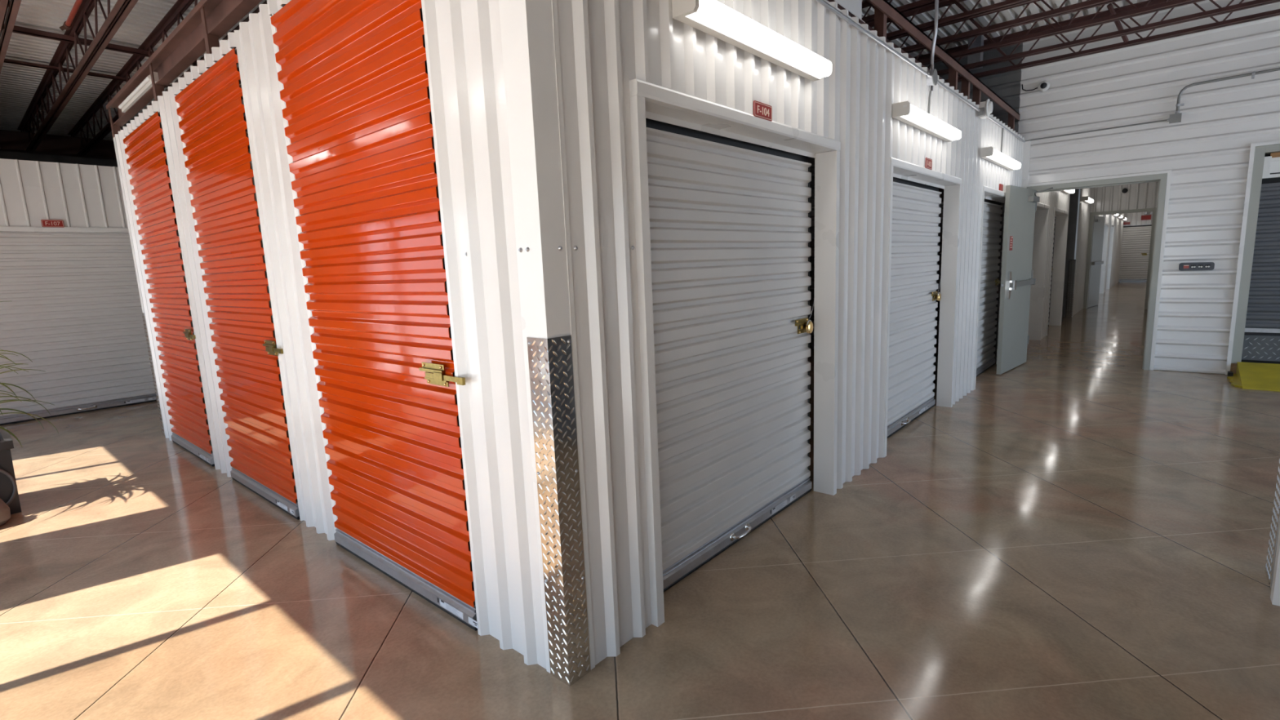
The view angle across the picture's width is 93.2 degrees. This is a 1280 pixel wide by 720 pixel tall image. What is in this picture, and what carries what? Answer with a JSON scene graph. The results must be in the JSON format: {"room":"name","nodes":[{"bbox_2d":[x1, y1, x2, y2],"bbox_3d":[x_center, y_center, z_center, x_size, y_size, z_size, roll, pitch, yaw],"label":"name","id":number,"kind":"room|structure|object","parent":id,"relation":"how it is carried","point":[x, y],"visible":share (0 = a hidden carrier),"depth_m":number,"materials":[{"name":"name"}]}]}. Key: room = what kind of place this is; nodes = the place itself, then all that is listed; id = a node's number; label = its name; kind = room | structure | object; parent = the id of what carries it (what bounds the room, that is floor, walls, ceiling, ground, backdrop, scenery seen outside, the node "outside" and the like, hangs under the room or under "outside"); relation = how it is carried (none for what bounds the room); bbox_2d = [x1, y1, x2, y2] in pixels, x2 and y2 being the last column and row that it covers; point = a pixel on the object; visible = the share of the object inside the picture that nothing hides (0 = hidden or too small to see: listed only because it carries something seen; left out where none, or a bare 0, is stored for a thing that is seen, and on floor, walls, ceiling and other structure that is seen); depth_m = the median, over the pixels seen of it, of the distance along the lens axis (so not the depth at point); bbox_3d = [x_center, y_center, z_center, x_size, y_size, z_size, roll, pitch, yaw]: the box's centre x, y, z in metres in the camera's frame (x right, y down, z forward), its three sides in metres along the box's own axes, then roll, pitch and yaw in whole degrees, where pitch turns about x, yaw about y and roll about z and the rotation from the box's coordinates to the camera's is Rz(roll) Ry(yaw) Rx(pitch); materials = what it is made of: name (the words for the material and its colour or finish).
{"room":"self storage facility","nodes":[
{"label":"self storage facility","id":0,"kind":"room"},
{"bbox_2d":[0,129,117,167],"bbox_3d":[-8.326,-2.181,12.339,0.100,4.120,10.530,5,12,41],"label":"wall","id":1,"kind":"structure","parent":0,"point":[3,154],"depth_m":10.29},
{"bbox_2d":[0,158,128,227],"bbox_3d":[-4.679,-1.252,9.364,0.026,2.910,10.400,5,12,41],"label":"wall","id":2,"kind":"structure","parent":0,"point":[78,195],"depth_m":6.97,"materials":[{"name":"white metal"}]},
{"bbox_2d":[40,219,64,227],"bbox_3d":[-6.715,-1.560,6.916,0.006,0.085,0.185,5,12,41],"label":"sign","id":3,"kind":"object","parent":2,"relation":"attached to","point":[45,223],"visible":1,"depth_m":6.92,"materials":[{"name":"red plastic"}]},
{"bbox_2d":[0,226,128,233],"bbox_3d":[-7.011,-0.382,6.778,0.097,2.185,2.950,5,12,41],"label":"trim","id":4,"kind":"structure","parent":2,"relation":"attached to","point":[2,228],"depth_m":7.00,"materials":[{"name":"white paint"}]},
{"bbox_2d":[0,232,156,425],"bbox_3d":[-7.030,-0.380,6.817,0.116,2.170,2.835,5,12,41],"label":"door","id":5,"kind":"structure","parent":2,"relation":"in","point":[72,307],"depth_m":7.15,"materials":[{"name":"grey paint"}]},
{"bbox_2d":[164,148,284,424],"bbox_3d":[-2.189,-1.236,8.834,0.032,2.840,7.940,5,12,41],"label":"wall","id":6,"kind":"structure","parent":0,"point":[251,162],"depth_m":6.47,"materials":[{"name":"metal"}]},
{"bbox_2d":[114,0,546,668],"bbox_3d":[-2.587,-0.445,3.902,5.800,2.840,0.032,5,12,41],"label":"wall","id":7,"kind":"structure","parent":0,"point":[463,37],"depth_m":2.32,"materials":[{"name":"white metal"}]},
{"bbox_2d":[112,137,144,312],"bbox_3d":[-4.750,-0.660,5.842,0.105,2.840,0.122,5,12,41],"label":"trim","id":8,"kind":"structure","parent":7,"relation":"attached to","point":[113,138],"depth_m":5.70,"materials":[{"name":"white paint"}]},
{"bbox_2d":[142,312,164,435],"bbox_3d":[-4.734,0.141,5.960,0.106,1.220,0.106,5,12,41],"label":"guard","id":9,"kind":"object","parent":7,"relation":"attached to","point":[143,313],"visible":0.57,"depth_m":5.92,"materials":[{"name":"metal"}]},
{"bbox_2d":[123,111,214,466],"bbox_3d":[-3.960,-0.560,5.107,1.393,2.805,0.092,5,12,41],"label":"door","id":10,"kind":"structure","parent":7,"relation":"in","point":[148,170],"depth_m":5.08,"materials":[{"name":"orange paint"}]},
{"bbox_2d":[106,0,262,137],"bbox_3d":[-2.685,-2.012,3.756,5.940,0.303,0.098,5,12,41],"label":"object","id":11,"kind":"object","parent":7,"relation":"on","point":[201,30],"visible":0.81,"depth_m":4.09,"materials":[{"name":"brown metal"}]},
{"bbox_2d":[118,71,159,112],"bbox_3d":[-4.207,-2.224,5.053,1.240,0.068,0.058,5,12,41],"label":"strip light","id":12,"kind":"object","parent":11,"relation":"attached to","point":[146,84],"visible":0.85,"depth_m":4.97,"materials":[{"name":"beige plastic"}]},
{"bbox_2d":[144,0,266,224],"bbox_3d":[-2.456,-1.599,3.929,5.600,1.100,0.080,5,12,41],"label":"channel","id":13,"kind":"object","parent":11,"relation":"attached to","point":[257,11],"visible":0.06,"depth_m":4.61,"materials":[{"name":"metal"}]},
{"bbox_2d":[174,47,300,519],"bbox_3d":[-2.598,-0.432,3.935,1.433,2.805,0.092,5,12,41],"label":"door","id":14,"kind":"structure","parent":7,"relation":"in","point":[211,110],"depth_m":3.90,"materials":[{"name":"orange paint"}]},
{"bbox_2d":[275,28,337,519],"bbox_3d":[-1.217,-0.287,2.778,1.388,2.764,0.053,5,12,41],"label":"trim","id":15,"kind":"structure","parent":7,"relation":"attached to","point":[276,28],"depth_m":3.18,"materials":[{"name":"white paint"}]},
{"bbox_2d":[270,0,478,631],"bbox_3d":[-1.201,-0.301,2.735,1.445,2.805,0.092,5,12,41],"label":"door","id":16,"kind":"structure","parent":7,"relation":"in","point":[353,73],"depth_m":2.67,"materials":[{"name":"orange paint"}]},
{"bbox_2d":[0,0,1148,151],"bbox_3d":[6.659,-5.191,14.448,19.600,0.066,34.100,5,12,41],"label":"ceiling","id":17,"kind":"structure","parent":0,"point":[19,84],"depth_m":6.84,"materials":[{"name":"metal"}]},
{"bbox_2d":[0,0,21,73],"bbox_3d":[-3.173,-2.772,3.175,19.170,0.407,0.104,5,12,41],"label":"joist","id":18,"kind":"object","parent":17,"relation":"attached to","point":[13,6],"visible":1,"depth_m":4.95,"materials":[{"name":"brown metal"}]},
{"bbox_2d":[17,0,138,151],"bbox_3d":[-2.781,-2.858,3.622,19.170,0.407,0.104,5,12,41],"label":"joist","id":19,"kind":"object","parent":17,"relation":"attached to","point":[122,9],"visible":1,"depth_m":6.40,"materials":[{"name":"brown metal"}]},
{"bbox_2d":[59,0,83,31],"bbox_3d":[-3.794,-3.053,4.330,4.750,0.080,0.087,5,12,41],"label":"pipe","id":20,"kind":"object","parent":19,"relation":"attached to","point":[67,25],"visible":1,"depth_m":5.63,"materials":[{"name":"metal"}]},
{"bbox_2d":[3,58,243,99],"bbox_3d":[-4.890,-3.770,9.089,0.036,0.036,10.340,5,12,41],"label":"bar","id":21,"kind":"object","parent":19,"relation":"attached to","point":[6,60],"visible":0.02,"depth_m":6.96,"materials":[{"name":"brown metal"}]},
{"bbox_2d":[12,25,239,71],"bbox_3d":[-3.944,-3.674,8.277,0.052,0.052,10.340,5,12,41],"label":"bar","id":22,"kind":"object","parent":19,"relation":"attached to","point":[17,29],"visible":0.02,"depth_m":6.14,"materials":[{"name":"brown metal"}]},
{"bbox_2d":[67,0,200,155],"bbox_3d":[-2.389,-2.945,4.068,19.170,0.407,0.104,5,12,41],"label":"joist","id":23,"kind":"object","parent":17,"relation":"attached to","point":[179,8],"visible":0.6,"depth_m":7.65,"materials":[{"name":"brown metal"}]},
{"bbox_2d":[862,0,949,24],"bbox_3d":[0.353,-3.549,7.191,19.170,0.407,0.104,5,12,41],"label":"joist","id":24,"kind":"object","parent":17,"relation":"attached to","point":[917,5],"visible":0.02,"depth_m":5.44,"materials":[{"name":"brown metal"}]},
{"bbox_2d":[862,0,1036,39],"bbox_3d":[0.745,-3.635,7.638,19.170,0.407,0.104,5,12,41],"label":"joist","id":25,"kind":"object","parent":17,"relation":"attached to","point":[974,12],"visible":0.02,"depth_m":5.71,"materials":[{"name":"brown metal"}]},
{"bbox_2d":[967,35,983,71],"bbox_3d":[4.113,-3.761,7.413,0.140,0.350,0.140,5,12,41],"label":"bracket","id":26,"kind":"object","parent":17,"relation":"hanging from","point":[979,42],"visible":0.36,"depth_m":7.36,"materials":[{"name":"metal"}]},
{"bbox_2d":[867,0,1122,53],"bbox_3d":[1.136,-3.722,8.084,19.170,0.407,0.104,5,12,41],"label":"joist","id":27,"kind":"object","parent":17,"relation":"attached to","point":[1060,11],"visible":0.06,"depth_m":6.05,"materials":[{"name":"brown metal"}]},
{"bbox_2d":[888,0,1205,65],"bbox_3d":[1.528,-3.808,8.530,19.170,0.407,0.104,5,12,41],"label":"joist","id":28,"kind":"object","parent":17,"relation":"attached to","point":[1175,3],"visible":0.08,"depth_m":6.22,"materials":[{"name":"brown metal"}]},
{"bbox_2d":[901,0,1279,75],"bbox_3d":[1.920,-3.894,8.976,19.170,0.407,0.104,5,12,41],"label":"joist","id":29,"kind":"object","parent":17,"relation":"attached to","point":[1220,11],"visible":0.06,"depth_m":6.40,"materials":[{"name":"brown metal"}]},
{"bbox_2d":[912,0,1279,82],"bbox_3d":[2.246,-3.966,9.348,19.170,0.407,0.104,5,12,41],"label":"joist","id":30,"kind":"object","parent":17,"relation":"attached to","point":[1224,23],"visible":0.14,"depth_m":6.80,"materials":[{"name":"brown metal"}]},
{"bbox_2d":[1106,3,1128,43],"bbox_3d":[5.156,-3.630,6.526,0.404,0.353,0.042,-7,10,-25],"label":"bar","id":31,"kind":"object","parent":30,"relation":"attached to","point":[1109,6],"visible":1,"depth_m":6.51,"materials":[{"name":"brown metal"}]},
{"bbox_3d":[-0.431,-3.376,6.299,19.170,0.407,0.104,5,12,41],"label":"joist","id":32,"kind":"object","parent":17,"relation":"attached to","visible":0},
{"bbox_2d":[833,0,865,22],"bbox_3d":[1.616,-2.586,4.716,0.063,0.770,0.610,5,12,41],"label":"metal sheet","id":33,"kind":"object","parent":32,"relation":"attached to","point":[854,6],"visible":0.13,"depth_m":4.77,"materials":[{"name":"white paint"}]},
{"bbox_2d":[0,281,1279,719],"bbox_3d":[6.845,-1.097,15.110,19.600,0.120,34.050,5,12,41],"label":"floor","id":34,"kind":"structure","parent":0,"point":[1082,534],"depth_m":2.79,"materials":[{"name":"concrete"}]},
{"bbox_2d":[0,497,10,526],"bbox_3d":[-4.177,0.969,3.832,0.273,0.201,0.254,5,12,41],"label":"stone","id":35,"kind":"object","parent":34,"relation":"on","point":[5,513],"visible":1,"depth_m":3.87,"materials":[{"name":"brown stone"}]},
{"bbox_2d":[0,301,57,514],"bbox_3d":[-4.564,0.353,3.947,1.108,1.413,1.130,5,12,41],"label":"potted plant","id":36,"kind":"object","parent":34,"relation":"on","point":[9,494],"visible":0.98,"depth_m":4.04,"materials":[{"name":"green plant"}]},
{"bbox_2d":[1226,361,1279,391],"bbox_3d":[7.258,0.240,5.612,2.584,0.149,0.858,5,12,41],"label":"ramp","id":37,"kind":"object","parent":34,"relation":"on","point":[1248,375],"visible":1,"depth_m":6.31,"materials":[{"name":"yellow paint"}]},
{"bbox_2d":[551,0,1124,670],"bbox_3d":[9.652,-2.507,13.281,0.032,3.000,30.300,5,12,41],"label":"wall","id":38,"kind":"structure","parent":0,"point":[605,45],"depth_m":2.63,"materials":[{"name":"white metal"}]},
{"bbox_2d":[498,0,595,672],"bbox_3d":[-0.316,-0.247,2.041,0.128,2.840,0.128,5,12,41],"label":"trim","id":39,"kind":"structure","parent":38,"relation":"attached to","point":[527,28],"depth_m":1.95,"materials":[{"name":"white paint"}]},
{"bbox_2d":[526,334,591,686],"bbox_3d":[-0.282,0.539,2.139,0.110,1.255,0.110,5,12,41],"label":"guard","id":40,"kind":"object","parent":38,"relation":"attached to","point":[550,359],"visible":1,"depth_m":2.10,"materials":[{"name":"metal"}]},
{"bbox_2d":[645,118,811,591],"bbox_3d":[0.505,-0.066,3.122,0.116,2.080,1.698,5,12,41],"label":"door","id":41,"kind":"structure","parent":38,"relation":"in","point":[731,221],"depth_m":3.03,"materials":[{"name":"grey paint"}]},
{"bbox_2d":[805,301,814,333],"bbox_3d":[1.043,-0.312,3.662,0.031,0.291,0.184,3,11,32],"label":"padlock","id":42,"kind":"object","parent":41,"relation":"attached to","point":[809,326],"visible":0.98,"depth_m":3.62,"materials":[{"name":"gold metal"}]},
{"bbox_2d":[629,79,840,626],"bbox_3d":[0.567,-0.086,3.045,0.137,2.140,1.797,5,12,41],"label":"trim","id":43,"kind":"structure","parent":38,"relation":"attached to","point":[648,100],"depth_m":2.74,"materials":[{"name":"white paint"}]},
{"bbox_2d":[671,0,831,81],"bbox_3d":[0.559,-1.426,2.710,0.109,0.087,1.217,5,12,41],"label":"strip light","id":44,"kind":"object","parent":38,"relation":"attached to","point":[713,18],"visible":1,"depth_m":2.57,"materials":[{"name":"beige plastic"}]},
{"bbox_2d":[753,100,772,121],"bbox_3d":[0.577,-1.167,2.836,0.006,0.070,0.168,5,12,41],"label":"sign","id":45,"kind":"object","parent":38,"relation":"attached to","point":[761,110],"visible":1,"depth_m":2.83,"materials":[{"name":"red plastic"}]},
{"bbox_2d":[815,0,927,75],"bbox_3d":[1.009,-1.902,3.250,0.020,0.020,3.520,5,12,41],"label":"conduit","id":46,"kind":"object","parent":38,"relation":"attached to","point":[823,2],"visible":1,"depth_m":3.67,"materials":[{"name":"metal"}]},
{"bbox_2d":[887,177,942,437],"bbox_3d":[2.266,-0.454,5.127,0.116,2.080,1.771,5,12,41],"label":"door","id":47,"kind":"structure","parent":38,"relation":"in","point":[916,209],"depth_m":5.21,"materials":[{"name":"grey paint"}]},
{"bbox_2d":[937,282,941,301],"bbox_3d":[2.825,-0.705,5.692,0.031,0.291,0.184,3,11,32],"label":"padlock","id":48,"kind":"object","parent":47,"relation":"attached to","point":[939,295],"visible":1,"depth_m":5.64,"materials":[{"name":"gold metal"}]},
{"bbox_2d":[884,156,961,457],"bbox_3d":[2.328,-0.474,5.051,0.137,2.140,1.870,5,12,41],"label":"trim","id":49,"kind":"structure","parent":38,"relation":"attached to","point":[900,169],"depth_m":5.63,"materials":[{"name":"white paint"}]},
{"bbox_2d":[892,101,961,142],"bbox_3d":[2.203,-1.788,4.582,0.109,0.087,1.372,5,12,41],"label":"strip light","id":50,"kind":"object","parent":38,"relation":"attached to","point":[904,112],"visible":1,"depth_m":4.39,"materials":[{"name":"beige plastic"}]},
{"bbox_2d":[924,157,932,169],"bbox_3d":[2.281,-1.549,4.776,0.006,0.080,0.168,5,12,41],"label":"sign","id":51,"kind":"object","parent":38,"relation":"attached to","point":[928,164],"visible":1,"depth_m":4.77,"materials":[{"name":"red plastic"}]},
{"bbox_2d":[925,64,937,91],"bbox_3d":[2.233,-2.157,4.626,0.050,0.190,0.190,5,12,41],"label":"junction box","id":52,"kind":"object","parent":38,"relation":"attached to","point":[931,77],"visible":0.99,"depth_m":4.60,"materials":[{"name":"metal"}]},
{"bbox_2d":[927,91,931,114],"bbox_3d":[2.233,-1.963,4.664,0.028,0.226,0.016,5,12,41],"label":"cable","id":53,"kind":"object","parent":52,"relation":"hanging from","point":[930,92],"visible":0.79,"depth_m":4.66,"materials":[{"name":"grey metal"}]},
{"bbox_2d":[929,0,938,65],"bbox_3d":[2.202,-2.816,4.495,0.029,1.155,0.084,-1,9,8],"label":"conduit","id":54,"kind":"object","parent":38,"relation":"attached to","point":[936,2],"visible":1,"depth_m":4.53,"materials":[{"name":"metal"}]},
{"bbox_2d":[867,0,1019,130],"bbox_3d":[2.207,-2.313,4.774,0.075,0.465,7.910,5,12,41],"label":"steel rail","id":55,"kind":"object","parent":38,"relation":"attached to","point":[882,8],"visible":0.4,"depth_m":5.20,"materials":[{"name":"brown metal"}]},
{"bbox_2d":[937,80,980,111],"bbox_3d":[2.778,-2.292,5.265,0.020,0.020,1.500,5,12,41],"label":"conduit","id":56,"kind":"object","parent":38,"relation":"attached to","point":[939,82],"visible":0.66,"depth_m":5.20,"materials":[{"name":"metal"}]},
{"bbox_2d":[977,98,992,119],"bbox_3d":[3.354,-2.442,5.861,0.098,0.164,0.202,5,12,41],"label":"fire alarm","id":57,"kind":"object","parent":38,"relation":"attached to","point":[985,107],"visible":1,"depth_m":5.83,"materials":[{"name":"white plastic"}]},
{"bbox_2d":[976,199,1002,376],"bbox_3d":[4.059,-0.849,7.171,0.116,2.080,1.746,5,12,41],"label":"door","id":58,"kind":"structure","parent":38,"relation":"in","point":[992,225],"depth_m":7.41,"materials":[{"name":"grey paint"}]},
{"bbox_2d":[973,185,1005,390],"bbox_3d":[4.121,-0.870,7.094,0.137,2.140,1.845,5,12,41],"label":"trim","id":59,"kind":"structure","parent":38,"relation":"attached to","point":[990,193],"depth_m":6.49,"materials":[{"name":"white paint"}]},
{"bbox_2d":[980,146,1021,170],"bbox_3d":[3.916,-2.164,6.535,0.109,0.087,1.522,5,12,41],"label":"strip light","id":60,"kind":"object","parent":38,"relation":"attached to","point":[989,153],"visible":1,"depth_m":6.32,"materials":[{"name":"beige plastic"}]},
{"bbox_2d":[999,183,1003,191],"bbox_3d":[4.091,-1.938,6.870,0.028,0.110,0.140,5,12,41],"label":"sign","id":61,"kind":"object","parent":38,"relation":"attached to","point":[1001,186],"visible":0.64,"depth_m":6.84,"materials":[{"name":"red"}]},
{"bbox_2d":[987,116,1025,142],"bbox_3d":[4.123,-2.588,6.797,0.020,0.020,2.180,5,12,41],"label":"conduit","id":62,"kind":"object","parent":38,"relation":"attached to","point":[988,117],"visible":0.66,"depth_m":6.72,"materials":[{"name":"metal"}]},
{"bbox_2d":[1000,128,1004,153],"bbox_3d":[3.991,-2.393,6.668,0.020,0.310,0.016,5,12,41],"label":"cable","id":63,"kind":"object","parent":62,"relation":"hanging from","point":[1002,141],"visible":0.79,"depth_m":6.66,"materials":[{"name":"grey metal"}]},
{"bbox_2d":[1027,202,1049,340],"bbox_3d":[5.896,-1.267,9.153,0.187,2.140,1.670,5,12,41],"label":"trim","id":64,"kind":"structure","parent":38,"relation":"attached to","point":[1042,215],"depth_m":9.73,"materials":[{"name":"white paint"}]},
{"bbox_2d":[1048,217,1055,325],"bbox_3d":[7.330,-1.582,10.975,0.092,2.080,1.615,5,12,41],"label":"door","id":65,"kind":"structure","parent":38,"relation":"in","point":[1055,218],"depth_m":11.52,"materials":[{"name":"grey paint"}]},
{"bbox_2d":[1045,207,1068,335],"bbox_3d":[7.414,-1.601,10.883,0.187,2.140,1.740,5,12,41],"label":"trim","id":66,"kind":"structure","parent":38,"relation":"attached to","point":[1061,220],"depth_m":11.46,"materials":[{"name":"white paint"}]},
{"bbox_2d":[1062,189,1075,194],"bbox_3d":[7.479,-2.989,10.589,0.109,0.087,1.202,5,12,41],"label":"strip light","id":67,"kind":"object","parent":38,"relation":"attached to","point":[1073,191],"visible":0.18,"depth_m":10.77,"materials":[{"name":"beige plastic"}]},
{"bbox_2d":[1064,189,1075,193],"bbox_3d":[7.500,-2.990,10.583,0.064,0.074,1.172,5,12,41],"label":"diffuser","id":68,"kind":"object","parent":67,"relation":"attached to","point":[1073,191],"depth_m":10.77,"materials":[{"name":"white plastic"}]},
{"bbox_2d":[1081,195,1093,203],"bbox_3d":[9.830,-3.507,13.266,0.109,0.087,1.202,5,12,41],"label":"strip light","id":69,"kind":"object","parent":38,"relation":"attached to","point":[1086,199],"visible":1,"depth_m":12.97,"materials":[{"name":"beige plastic"}]},
{"bbox_2d":[1085,197,1093,203],"bbox_3d":[9.850,-3.507,13.260,0.064,0.074,1.172,5,12,41],"label":"diffuser","id":70,"kind":"object","parent":69,"relation":"attached to","point":[1088,200],"depth_m":13.22,"materials":[{"name":"white plastic"}]},
{"bbox_2d":[1098,222,1109,296],"bbox_3d":[13.959,-3.044,18.338,0.187,2.140,1.630,5,12,41],"label":"trim","id":71,"kind":"structure","parent":38,"relation":"attached to","point":[1106,225],"depth_m":18.87,"materials":[{"name":"white paint"}]},
{"bbox_2d":[1105,224,1114,291],"bbox_3d":[15.526,-3.389,20.123,0.187,2.140,1.630,5,12,41],"label":"trim","id":72,"kind":"structure","parent":38,"relation":"attached to","point":[1112,229],"depth_m":20.63,"materials":[{"name":"white paint"}]},
{"bbox_2d":[807,0,1279,374],"bbox_3d":[2.478,-2.246,9.905,19.600,4.120,0.032,5,12,41],"label":"wall","id":73,"kind":"structure","parent":0,"point":[1206,153],"depth_m":6.85,"materials":[{"name":"white metal"}]},
{"bbox_2d":[826,0,998,201],"bbox_3d":[2.134,-1.992,5.088,0.100,1.140,7.550,5,12,41],"label":"channel","id":74,"kind":"object","parent":73,"relation":"attached to","point":[839,6],"visible":0.02,"depth_m":4.86,"materials":[{"name":"metal"}]},
{"bbox_2d":[1021,139,1031,188],"bbox_3d":[4.954,-1.383,7.884,0.095,2.840,0.045,5,12,41],"label":"trim","id":75,"kind":"structure","parent":73,"relation":"attached to","point":[1026,154],"depth_m":7.68,"materials":[{"name":"white paint"}]},
{"bbox_2d":[1022,80,1049,91],"bbox_3d":[4.898,-3.382,7.496,0.300,0.130,0.062,5,12,41],"label":"security camera","id":76,"kind":"object","parent":73,"relation":"attached to","point":[1044,86],"visible":1,"depth_m":7.43,"materials":[{"name":"white plastic"}]},
{"bbox_2d":[1024,120,1167,141],"bbox_3d":[5.382,-2.728,7.221,1.376,0.027,0.028,6,12,41],"label":"conduit","id":77,"kind":"object","parent":73,"relation":"attached to","point":[1162,120],"visible":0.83,"depth_m":7.17,"materials":[{"name":"grey metal"}]},
{"bbox_2d":[1026,169,1171,370],"bbox_3d":[5.558,-1.068,7.495,1.390,2.290,0.185,5,12,41],"label":"door frame","id":78,"kind":"structure","parent":73,"relation":"in","point":[1162,203],"depth_m":7.06,"materials":[{"name":"grey paint"}]},
{"bbox_2d":[995,185,1053,374],"bbox_3d":[4.665,-0.994,7.432,1.154,2.212,0.213,-9,11,-37],"label":"door","id":79,"kind":"structure","parent":78,"relation":"attached to","point":[1020,203],"depth_m":7.33,"materials":[{"name":"grey paint"}]},
{"bbox_2d":[1167,111,1182,123],"bbox_3d":[5.938,-2.699,6.720,0.118,0.118,0.055,5,12,41],"label":"junction box","id":80,"kind":"object","parent":73,"relation":"attached to","point":[1176,117],"visible":1,"depth_m":6.70,"materials":[{"name":"grey metal"}]},
{"bbox_2d":[1178,262,1214,271],"bbox_3d":[6.237,-1.048,6.780,0.294,0.088,0.051,5,12,41],"label":"control panel","id":81,"kind":"object","parent":73,"relation":"attached to","point":[1200,265],"visible":1,"depth_m":6.77,"materials":[{"name":"grey plastic"}]},
{"bbox_2d":[1176,67,1279,111],"bbox_3d":[7.820,-2.749,5.057,4.986,0.349,0.028,5,12,41],"label":"conduit","id":82,"kind":"object","parent":73,"relation":"attached to","point":[1184,88],"visible":1,"depth_m":6.45,"materials":[{"name":"grey metal"}]},
{"bbox_2d":[1175,103,1184,106],"bbox_3d":[5.964,-2.816,6.680,0.068,0.024,0.046,5,12,41],"label":"clamp","id":83,"kind":"object","parent":82,"relation":"attached to","point":[1177,104],"visible":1,"depth_m":6.67,"materials":[{"name":"metal"}]},
{"bbox_2d":[1251,71,1255,79],"bbox_3d":[6.377,-2.962,6.289,0.024,0.063,0.046,5,12,41],"label":"clamp","id":84,"kind":"object","parent":82,"relation":"attached to","point":[1253,73],"visible":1,"depth_m":6.28,"materials":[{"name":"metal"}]},
{"bbox_2d":[1225,363,1236,373],"bbox_3d":[7.652,0.185,5.970,2.710,0.138,0.200,5,12,41],"label":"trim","id":85,"kind":"structure","parent":73,"relation":"attached to","point":[1233,366],"depth_m":6.73,"materials":[{"name":"metal"}]},
{"bbox_2d":[1225,140,1279,374],"bbox_3d":[7.586,-0.977,5.766,2.710,2.480,0.215,5,12,41],"label":"door frame","id":86,"kind":"structure","parent":73,"relation":"in","point":[1258,150],"depth_m":6.52,"materials":[{"name":"white paint"}]},
{"bbox_2d":[1240,151,1279,364],"bbox_3d":[7.624,-1.026,5.744,2.590,2.320,0.105,5,12,41],"label":"door","id":87,"kind":"structure","parent":86,"relation":"attached to","point":[1261,341],"depth_m":6.53,"materials":[{"name":"grey paint"}]},
{"bbox_2d":[1045,189,1079,318],"bbox_3d":[7.831,-2.369,12.889,2.200,3.000,1.600,5,12,41],"label":"wall","id":88,"kind":"structure","parent":0,"point":[1073,201],"depth_m":12.74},
{"bbox_2d":[1065,259,1076,316],"bbox_3d":[9.212,-1.532,12.932,0.126,1.220,0.126,5,12,41],"label":"guard","id":89,"kind":"object","parent":88,"relation":"attached to","point":[1072,263],"visible":1,"depth_m":12.89,"materials":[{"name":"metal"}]},
{"bbox_2d":[1090,182,1159,212],"bbox_3d":[11.292,-2.679,13.943,1.620,3.000,0.032,5,12,41],"label":"wall","id":90,"kind":"structure","parent":0,"point":[1144,195],"depth_m":13.89,"materials":[{"name":"white metal"}]},
{"bbox_2d":[1083,208,1156,309],"bbox_3d":[11.186,-2.333,14.126,1.210,2.270,0.130,5,12,41],"label":"door frame","id":91,"kind":"structure","parent":90,"relation":"in","point":[1153,210],"depth_m":14.01,"materials":[{"name":"grey paint"}]},
{"bbox_2d":[1087,215,1105,307],"bbox_3d":[11.253,-2.425,14.903,1.100,2.175,0.100,-10,12,-41],"label":"door","id":92,"kind":"structure","parent":91,"relation":"attached to","point":[1096,261],"depth_m":14.88,"materials":[{"name":"grey paint"}]},
{"bbox_2d":[1120,187,1128,194],"bbox_3d":[11.077,-3.866,13.818,0.150,0.150,0.090,5,12,41],"label":"security camera","id":93,"kind":"object","parent":90,"relation":"attached to","point":[1125,190],"visible":1,"depth_m":13.80,"materials":[{"name":"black plastic"}]},
{"bbox_2d":[1123,211,1152,226],"bbox_3d":[20.093,-5.714,23.850,1.620,0.800,0.032,5,12,41],"label":"wall","id":94,"kind":"structure","parent":0,"point":[1135,219],"depth_m":24.11,"materials":[{"name":"white metal"}]},
{"bbox_2d":[1119,224,1151,281],"bbox_3d":[20.087,-4.234,24.041,1.575,2.220,0.092,5,12,41],"label":"door","id":95,"kind":"structure","parent":94,"relation":"in","point":[1135,243],"depth_m":24.23,"materials":[{"name":"white paint"}]},
{"bbox_2d":[1141,211,1152,220],"bbox_3d":[19.988,-5.681,23.830,0.370,0.310,0.120,5,12,41],"label":"exit sign","id":96,"kind":"object","parent":94,"relation":"attached to","point":[1143,217],"visible":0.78,"depth_m":23.83,"materials":[{"name":"red plastic"}]},
{"bbox_2d":[1271,522,1279,588],"bbox_3d":[4.374,-0.263,0.905,4.545,2.840,0.325,5,12,41],"label":"wall","id":97,"kind":"structure","parent":0,"point":[1279,522],"depth_m":2.56,"materials":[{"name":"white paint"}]},
{"bbox_2d":[1264,454,1279,589],"bbox_3d":[2.804,0.372,2.504,0.192,1.220,0.192,5,12,41],"label":"guard","id":98,"kind":"object","parent":97,"relation":"attached to","point":[1273,538],"visible":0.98,"depth_m":2.62,"materials":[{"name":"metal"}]},
{"bbox_2d":[1270,525,1279,605],"bbox_3d":[2.585,-0.402,2.261,0.075,2.840,0.065,5,12,41],"label":"trim","id":99,"kind":"structure","parent":97,"relation":"attached to","point":[1275,590],"depth_m":2.47,"materials":[{"name":"white paint"}]},
{"bbox_3d":[-4.350,-0.742,2.127,19.600,4.120,0.080,5,12,41],"label":"wall","id":100,"kind":"structure","parent":0,"visible":0},
{"bbox_2d":[0,129,116,159],"bbox_3d":[-8.218,-3.950,11.949,0.240,0.285,10.400,5,12,41],"label":"beam","id":101,"kind":"structure","parent":100,"relation":"attached to","point":[10,141],"depth_m":10.08,"materials":[{"name":"brown metal"}]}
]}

